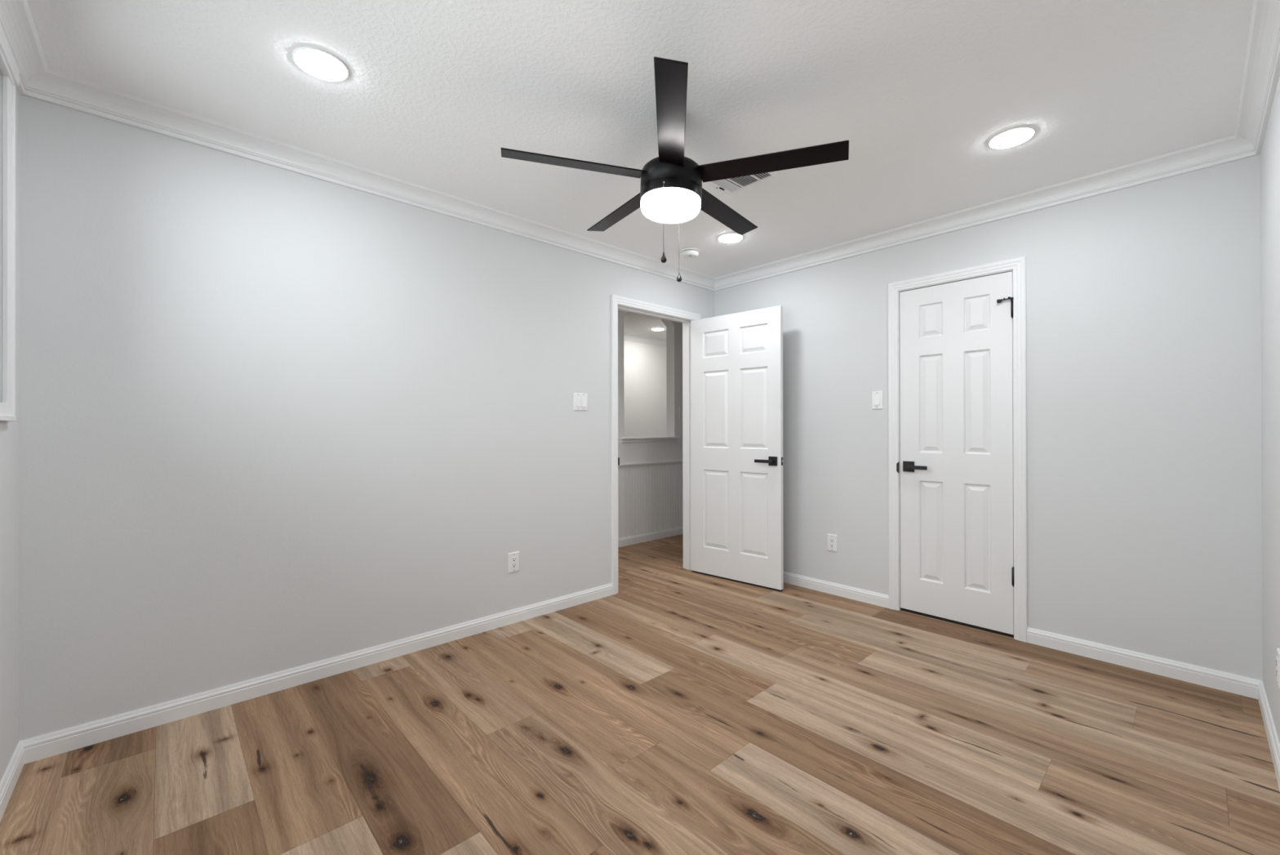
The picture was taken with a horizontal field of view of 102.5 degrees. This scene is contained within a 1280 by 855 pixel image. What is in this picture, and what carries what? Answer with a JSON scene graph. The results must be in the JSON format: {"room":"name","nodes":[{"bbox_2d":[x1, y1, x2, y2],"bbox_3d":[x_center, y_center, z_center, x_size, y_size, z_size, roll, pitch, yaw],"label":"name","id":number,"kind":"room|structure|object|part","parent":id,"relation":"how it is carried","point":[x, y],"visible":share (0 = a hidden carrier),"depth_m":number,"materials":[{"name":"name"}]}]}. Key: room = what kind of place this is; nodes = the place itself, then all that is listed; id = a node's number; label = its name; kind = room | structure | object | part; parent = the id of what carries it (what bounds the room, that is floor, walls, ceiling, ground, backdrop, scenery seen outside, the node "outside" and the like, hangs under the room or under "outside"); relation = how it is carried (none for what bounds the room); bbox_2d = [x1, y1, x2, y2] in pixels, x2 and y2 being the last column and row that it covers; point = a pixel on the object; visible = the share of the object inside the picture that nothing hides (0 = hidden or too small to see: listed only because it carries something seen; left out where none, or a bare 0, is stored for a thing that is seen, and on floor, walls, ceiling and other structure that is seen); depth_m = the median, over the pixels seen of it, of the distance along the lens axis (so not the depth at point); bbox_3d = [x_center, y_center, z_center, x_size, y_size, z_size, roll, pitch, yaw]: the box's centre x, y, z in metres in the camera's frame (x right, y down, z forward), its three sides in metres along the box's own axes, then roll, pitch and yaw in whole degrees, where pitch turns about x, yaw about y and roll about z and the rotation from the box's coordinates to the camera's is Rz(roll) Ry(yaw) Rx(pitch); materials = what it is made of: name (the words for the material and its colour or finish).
{"room":"empty bedroom","nodes":[
{"label":"empty bedroom","id":0,"kind":"room"},
{"bbox_2d":[0,70,19,782],"bbox_3d":[-1.196,-0.043,0.663,0.115,2.430,2.994,0,0,-43],"label":"wall","id":1,"kind":"structure","parent":0,"point":[9,430],"depth_m":1.67,"materials":[{"name":"grey paint"}]},
{"bbox_2d":[0,22,19,421],"bbox_3d":[-1.157,-0.598,0.650,0.124,1.149,2.694,0,0,-43],"label":"window","id":2,"kind":"structure","parent":1,"relation":"in","point":[9,68],"depth_m":1.62,"materials":[{"name":"white plastic"}]},
{"bbox_3d":[-1.121,-0.051,0.682,0.020,0.055,2.670,0,0,-43],"label":"casing","id":3,"kind":"part","parent":2,"relation":"part of","materials":[{"name":"white wood"}]},
{"bbox_3d":[-2.007,-0.566,1.635,0.018,1.092,0.070,0,0,-43],"label":"casing","id":4,"kind":"part","parent":2,"relation":"part of","materials":[{"name":"white wood"}]},
{"bbox_3d":[-1.121,-1.138,0.685,0.024,0.069,2.694,0,0,-43],"label":"head casing","id":5,"kind":"part","parent":2,"relation":"part of","materials":[{"name":"white wood"}]},
{"bbox_2d":[0,740,24,821],"bbox_3d":[-1.147,1.132,0.705,0.013,0.080,2.994,0,0,-43],"label":"baseboard","id":6,"kind":"structure","parent":1,"relation":"attached to","point":[9,780],"depth_m":1.66,"materials":[{"name":"white wood"}]},
{"bbox_2d":[0,0,48,94],"bbox_3d":[-1.129,-1.215,0.730,0.074,0.087,2.994,0,0,-43],"label":"crown molding","id":7,"kind":"structure","parent":1,"relation":"attached to","point":[16,21],"depth_m":1.63,"materials":[{"name":"white wood"}]},
{"bbox_2d":[19,94,714,740],"bbox_3d":[0.104,-0.038,3.991,6.547,2.430,0.115,0,0,-43],"label":"wall","id":8,"kind":"structure","parent":0,"point":[273,420],"depth_m":2.27,"materials":[{"name":"grey paint"}]},
{"bbox_2d":[20,582,612,763],"bbox_3d":[-1.180,1.136,2.707,2.689,0.080,0.013,0,0,-43],"label":"baseboard","id":9,"kind":"structure","parent":8,"relation":"attached to","point":[48,744],"depth_m":2.28,"materials":[{"name":"white wood"}]},
{"bbox_2d":[22,68,715,291],"bbox_3d":[-0.745,-1.210,3.079,3.832,0.087,0.074,0,0,-43],"label":"crown molding","id":10,"kind":"structure","parent":8,"relation":"attached to","point":[52,86],"depth_m":2.35,"materials":[{"name":"white wood"}]},
{"bbox_2d":[507,551,519,573],"bbox_3d":[-0.761,0.812,3.100,0.073,0.117,0.009,0,0,-43],"label":"power outlet","id":11,"kind":"object","parent":8,"relation":"attached to","point":[513,557],"visible":1,"depth_m":3.10,"materials":[{"name":"white plastic"}]},
{"bbox_2d":[511,555,516,568],"bbox_3d":[-0.759,0.812,3.098,0.034,0.067,0.002,0,0,-43],"label":"receptacle","id":12,"kind":"object","parent":11,"relation":"attached to","point":[513,557],"depth_m":3.10,"materials":[{"name":"white plastic"}]},
{"bbox_2d":[573,392,587,410],"bbox_3d":[-0.395,-0.172,3.441,0.115,0.117,0.013,0,0,-43],"label":"light switch","id":13,"kind":"object","parent":8,"relation":"attached to","point":[580,400],"visible":1,"depth_m":3.44,"materials":[{"name":"white plastic"}]},
{"bbox_2d":[610,294,700,595],"bbox_3d":[0.106,0.120,3.992,0.953,2.113,0.149,0,0,-43],"label":"door frame","id":14,"kind":"structure","parent":8,"relation":"attached to","point":[617,302],"depth_m":3.95,"materials":[{"name":"white wood"}]},
{"bbox_3d":[0.057,0.120,4.036,0.940,2.113,0.017,0,0,-43],"label":"hall casing","id":15,"kind":"part","parent":14,"relation":"part of","materials":[{"name":"white wood"}]},
{"bbox_2d":[690,305,783,591],"bbox_3d":[0.723,0.152,3.946,0.803,2.045,0.147,0,0,41],"label":"door","id":16,"kind":"structure","parent":8,"relation":"in","point":[736,359],"depth_m":3.90,"materials":[{"name":"white wood"}]},
{"bbox_3d":[0.604,-0.657,4.052,0.240,0.208,0.035,0,0,41],"label":"panel","id":17,"kind":"part","parent":16,"relation":"part of","materials":[{"name":"white wood"}]},
{"bbox_3d":[0.604,-0.143,4.051,0.240,0.607,0.035,0,0,41],"label":"panel","id":18,"kind":"part","parent":16,"relation":"part of","materials":[{"name":"white wood"}]},
{"bbox_3d":[0.606,0.644,4.049,0.240,0.620,0.035,0,0,41],"label":"panel","id":19,"kind":"part","parent":16,"relation":"part of","materials":[{"name":"white wood"}]},
{"bbox_3d":[0.853,-0.658,3.832,0.236,0.208,0.035,0,0,41],"label":"panel","id":20,"kind":"part","parent":16,"relation":"part of","materials":[{"name":"white wood"}]},
{"bbox_3d":[0.854,-0.144,3.831,0.236,0.607,0.035,0,0,41],"label":"panel","id":21,"kind":"part","parent":16,"relation":"part of","materials":[{"name":"white wood"}]},
{"bbox_3d":[0.855,0.643,3.829,0.236,0.620,0.035,0,0,41],"label":"panel","id":22,"kind":"part","parent":16,"relation":"part of","materials":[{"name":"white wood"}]},
{"bbox_3d":[0.887,0.243,3.710,0.134,0.023,0.010,0,0,41],"label":"lever","id":23,"kind":"part","parent":16,"relation":"part of","materials":[{"name":"black metal"}]},
{"bbox_3d":[0.959,0.242,3.709,0.066,0.066,0.009,0,0,41],"label":"handle","id":24,"kind":"part","parent":16,"relation":"part of","materials":[{"name":"black metal"}]},
{"bbox_2d":[0,533,1279,854],"bbox_3d":[0.391,1.196,3.803,6.582,0.040,5.544,0,0,-43],"label":"floor","id":25,"kind":"structure","parent":0,"point":[679,710],"depth_m":1.84,"materials":[{"name":"brown wood"}]},
{"bbox_2d":[26,0,1253,338],"bbox_3d":[0.385,-1.315,3.773,6.832,0.120,5.794,0,0,-43],"label":"ceiling","id":26,"kind":"structure","parent":0,"point":[432,95],"depth_m":1.91,"materials":[{"name":"white paint"}]},
{"bbox_2d":[291,46,349,81],"bbox_3d":[-1.103,-1.250,1.780,0.170,0.012,0.170,0,0,-43],"label":"recessed light","id":27,"kind":"object","parent":26,"relation":"in","point":[320,64],"visible":1,"depth_m":1.76,"materials":[{"name":"white plastic"}]},
{"bbox_2d":[651,327,664,330],"bbox_3d":[0.226,-1.242,6.519,0.170,0.012,0.170,0,0,-43],"label":"recessed light","id":28,"kind":"object","parent":26,"relation":"in","point":[655,328],"visible":1,"depth_m":6.49,"materials":[{"name":"white plastic"}]},
{"bbox_2d":[501,57,848,281],"bbox_3d":[0.131,-0.938,2.098,1.261,0.640,1.271,2,-1,-43],"label":"ceiling fan","id":29,"kind":"object","parent":26,"relation":"hanging from","point":[672,191],"visible":1,"depth_m":1.94,"materials":[{"name":"black metal"}]},
{"bbox_3d":[-0.251,-1.008,1.966,0.542,0.023,0.095,2,0,-14],"label":"fan blade","id":30,"kind":"part","parent":29,"relation":"part of","materials":[{"name":"black wood"}]},
{"bbox_3d":[-0.083,-1.000,2.391,0.095,0.023,0.542,2,0,-32],"label":"fan blade","id":31,"kind":"part","parent":29,"relation":"part of","materials":[{"name":"black wood"}]},
{"bbox_3d":[0.089,-0.794,1.937,0.003,0.267,0.004,0,0,17],"label":"pull chain","id":32,"kind":"part","parent":29,"relation":"part of","materials":[{"name":"grey metal"}]},
{"bbox_3d":[0.123,-0.881,2.062,0.241,0.051,0.241,2,-1,-43],"label":"lamp shade","id":33,"kind":"part","parent":29,"relation":"part of","materials":[{"name":"white glass"}]},
{"bbox_3d":[0.102,-1.000,1.675,0.095,0.023,0.542,2,0,4],"label":"fan blade","id":34,"kind":"part","parent":29,"relation":"part of","materials":[{"name":"black wood"}]},
{"bbox_3d":[0.374,-0.987,2.363,0.095,0.023,0.542,1,-1,40],"label":"fan blade","id":35,"kind":"part","parent":29,"relation":"part of","materials":[{"name":"black wood"}]},
{"bbox_3d":[0.487,-0.988,1.920,0.542,0.023,0.095,1,0,22],"label":"fan blade","id":36,"kind":"part","parent":29,"relation":"part of","materials":[{"name":"black wood"}]},
{"bbox_2d":[680,247,699,258],"bbox_3d":[0.357,-1.232,3.658,0.134,0.046,0.134,0,0,-43],"label":"smoke detector","id":37,"kind":"object","parent":26,"relation":"attached to","point":[688,253],"visible":1,"depth_m":3.62,"materials":[{"name":"white plastic"}]},
{"bbox_2d":[717,232,743,242],"bbox_3d":[0.599,-1.250,3.401,0.170,0.012,0.170,0,0,-43],"label":"recessed light","id":38,"kind":"object","parent":26,"relation":"in","point":[729,237],"visible":0.98,"depth_m":3.38,"materials":[{"name":"white plastic"}]},
{"bbox_2d":[702,171,779,195],"bbox_3d":[0.500,-1.251,2.579,0.230,0.012,0.310,0,0,-43],"label":"ceiling vent","id":39,"kind":"object","parent":26,"relation":"in","point":[731,185],"visible":0.48,"depth_m":2.63,"materials":[{"name":"white plastic"}]},
{"bbox_2d":[987,125,1035,149],"bbox_3d":[1.615,-1.254,2.236,0.170,0.012,0.170,0,0,-43],"label":"recessed light","id":40,"kind":"object","parent":26,"relation":"in","point":[1011,137],"visible":1,"depth_m":2.22,"materials":[{"name":"white plastic"}]},
{"bbox_2d":[623,339,666,436],"bbox_3d":[-1.012,-0.032,6.183,5.200,2.430,0.154,0,0,-43],"label":"wall","id":41,"kind":"structure","parent":0,"point":[645,377],"depth_m":7.08,"materials":[{"name":"white paint"}]},
{"bbox_2d":[623,332,666,346],"bbox_3d":[-0.936,-1.204,6.102,5.200,0.087,0.074,0,0,-43],"label":"crown molding","id":42,"kind":"structure","parent":41,"relation":"attached to","point":[627,336],"depth_m":7.04,"materials":[{"name":"white wood"}]},
{"bbox_2d":[617,309,682,463],"bbox_3d":[-0.139,-0.035,5.242,5.200,2.430,0.120,0,0,-43],"label":"wall","id":43,"kind":"structure","parent":0,"point":[668,451],"depth_m":5.63,"materials":[{"name":"white paint"}]},
{"bbox_2d":[620,436,678,442],"bbox_3d":[0.064,0.125,5.429,0.818,0.049,0.182,0,0,-43],"label":"sill","id":44,"kind":"structure","parent":43,"relation":"attached to","point":[626,439],"depth_m":5.33,"materials":[{"name":"white wood"}]},
{"bbox_2d":[617,460,682,467],"bbox_3d":[-0.089,0.384,5.188,5.200,0.038,0.026,0,0,-43],"label":"chair rail","id":45,"kind":"object","parent":43,"relation":"attached to","point":[672,462],"visible":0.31,"depth_m":5.35,"materials":[{"name":"white wood"}]},
{"bbox_2d":[617,463,683,538],"bbox_3d":[0.274,0.747,5.531,3.399,0.705,0.004,0,0,-43],"label":"wainscot","id":46,"kind":"structure","parent":43,"relation":"attached to","point":[650,498],"depth_m":5.37,"materials":[{"name":"white wood"}]},
{"bbox_2d":[617,526,683,546],"bbox_3d":[-0.089,1.139,5.188,5.200,0.080,0.022,0,0,-43],"label":"baseboard","id":47,"kind":"structure","parent":43,"relation":"attached to","point":[633,540],"depth_m":5.35,"materials":[{"name":"white wood"}]},
{"bbox_2d":[679,407,682,417],"bbox_3d":[0.465,-0.165,5.712,0.071,0.117,0.013,0,0,-43],"label":"light switch","id":48,"kind":"object","parent":43,"relation":"attached to","point":[680,408],"visible":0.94,"depth_m":5.70,"materials":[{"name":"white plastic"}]},
{"bbox_2d":[714,154,1262,680],"bbox_3d":[1.736,-0.043,3.306,0.115,2.430,3.109,0,0,-43],"label":"wall","id":49,"kind":"structure","parent":0,"point":[1144,310],"depth_m":2.58,"materials":[{"name":"grey paint"}]},
{"bbox_2d":[826,533,837,551],"bbox_3d":[1.355,0.812,3.626,0.009,0.117,0.073,0,0,-43],"label":"power outlet","id":50,"kind":"object","parent":49,"relation":"attached to","point":[832,540],"visible":1,"depth_m":3.62,"materials":[{"name":"white plastic"}]},
{"bbox_2d":[829,537,834,547],"bbox_3d":[1.353,0.812,3.624,0.002,0.067,0.034,0,0,-43],"label":"receptacle","id":51,"kind":"object","parent":50,"relation":"attached to","point":[831,539],"depth_m":3.62,"materials":[{"name":"white plastic"}]},
{"bbox_2d":[783,571,888,608],"bbox_3d":[1.128,1.134,3.867,0.013,0.080,1.452,0,0,-43],"label":"baseboard","id":52,"kind":"structure","parent":49,"relation":"attached to","point":[849,592],"depth_m":3.58,"materials":[{"name":"white wood"}]},
{"bbox_2d":[871,391,883,408],"bbox_3d":[1.566,-0.180,3.396,0.013,0.117,0.071,0,0,-43],"label":"light switch","id":53,"kind":"object","parent":49,"relation":"attached to","point":[877,396],"visible":1,"depth_m":3.39,"materials":[{"name":"white plastic"}]},
{"bbox_2d":[899,271,1013,636],"bbox_3d":[1.867,0.151,3.071,0.091,2.038,0.606,0,0,-43],"label":"door","id":54,"kind":"structure","parent":49,"relation":"in","point":[957,504],"depth_m":3.06,"materials":[{"name":"white wood"}]},
{"bbox_3d":[1.702,0.247,3.258,0.009,0.066,0.066,0,0,-43],"label":"handle","id":55,"kind":"part","parent":54,"relation":"part of","materials":[{"name":"black metal"}]},
{"bbox_3d":[1.705,0.248,3.186,0.010,0.023,0.134,0,0,-43],"label":"lever","id":56,"kind":"part","parent":54,"relation":"part of","materials":[{"name":"black metal"}]},
{"bbox_3d":[1.804,-0.661,3.181,0.035,0.208,0.136,0,0,-43],"label":"panel","id":57,"kind":"part","parent":54,"relation":"part of","materials":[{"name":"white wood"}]},
{"bbox_3d":[1.804,-0.147,3.180,0.035,0.607,0.136,0,0,-43],"label":"panel","id":58,"kind":"part","parent":54,"relation":"part of","materials":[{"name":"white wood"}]},
{"bbox_3d":[1.806,0.640,3.178,0.035,0.620,0.136,0,0,-43],"label":"panel","id":59,"kind":"part","parent":54,"relation":"part of","materials":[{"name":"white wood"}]},
{"bbox_3d":[1.970,-0.662,3.002,0.035,0.208,0.135,0,0,-43],"label":"panel","id":60,"kind":"part","parent":54,"relation":"part of","materials":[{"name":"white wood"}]},
{"bbox_3d":[1.971,-0.147,3.001,0.035,0.607,0.135,0,0,-43],"label":"panel","id":61,"kind":"part","parent":54,"relation":"part of","materials":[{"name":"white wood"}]},
{"bbox_3d":[1.972,0.639,2.999,0.035,0.620,0.135,0,0,-43],"label":"panel","id":62,"kind":"part","parent":54,"relation":"part of","materials":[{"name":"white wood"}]},
{"bbox_2d":[888,256,1027,642],"bbox_3d":[1.905,0.119,3.112,0.132,2.105,0.726,0,0,-43],"label":"door frame","id":63,"kind":"structure","parent":49,"relation":"attached to","point":[1017,265],"depth_m":2.85,"materials":[{"name":"white wood"}]},
{"bbox_3d":[1.662,0.256,3.307,0.033,0.071,0.012,0,0,-43],"label":"strike plate","id":64,"kind":"part","parent":63,"relation":"part of","materials":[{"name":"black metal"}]},
{"bbox_2d":[714,134,1259,291],"bbox_3d":[1.626,-1.214,3.287,0.074,0.087,2.994,0,0,-43],"label":"crown molding","id":65,"kind":"structure","parent":49,"relation":"attached to","point":[1230,148],"depth_m":2.80,"materials":[{"name":"white wood"}]},
{"bbox_2d":[1026,626,1262,698],"bbox_3d":[2.390,1.129,2.507,0.013,0.080,0.824,0,0,-43],"label":"baseboard","id":66,"kind":"structure","parent":49,"relation":"attached to","point":[1220,680],"depth_m":2.45,"materials":[{"name":"white wood"}]},
{"bbox_2d":[1260,74,1279,743],"bbox_3d":[1.266,-0.047,0.828,3.947,2.430,0.115,0,0,-43],"label":"wall","id":67,"kind":"structure","parent":0,"point":[1270,150],"depth_m":1.94,"materials":[{"name":"grey paint"}]},
{"bbox_2d":[1235,0,1279,154],"bbox_3d":[1.242,-1.219,0.939,3.832,0.087,0.074,0,0,-43],"label":"crown molding","id":68,"kind":"structure","parent":67,"relation":"attached to","point":[1261,72],"depth_m":1.77,"materials":[{"name":"white wood"}]},
{"bbox_2d":[1257,680,1279,790],"bbox_3d":[1.267,1.128,0.911,3.832,0.080,0.013,0,0,-43],"label":"baseboard","id":69,"kind":"structure","parent":67,"relation":"attached to","point":[1273,740],"depth_m":1.89,"materials":[{"name":"white wood"}]},
{"bbox_2d":[1275,647,1279,688],"bbox_3d":[2.165,0.815,1.743,0.073,0.117,0.009,0,0,-43],"label":"power outlet","id":70,"kind":"object","parent":67,"relation":"attached to","point":[1277,657],"visible":1,"depth_m":1.73,"materials":[{"name":"white plastic"}]},
{"bbox_2d":[1275,656,1278,679],"bbox_3d":[2.163,0.815,1.745,0.034,0.067,0.002,0,0,-43],"label":"receptacle","id":71,"kind":"object","parent":70,"relation":"attached to","point":[1277,657],"depth_m":1.74,"materials":[{"name":"white plastic"}]}
]}

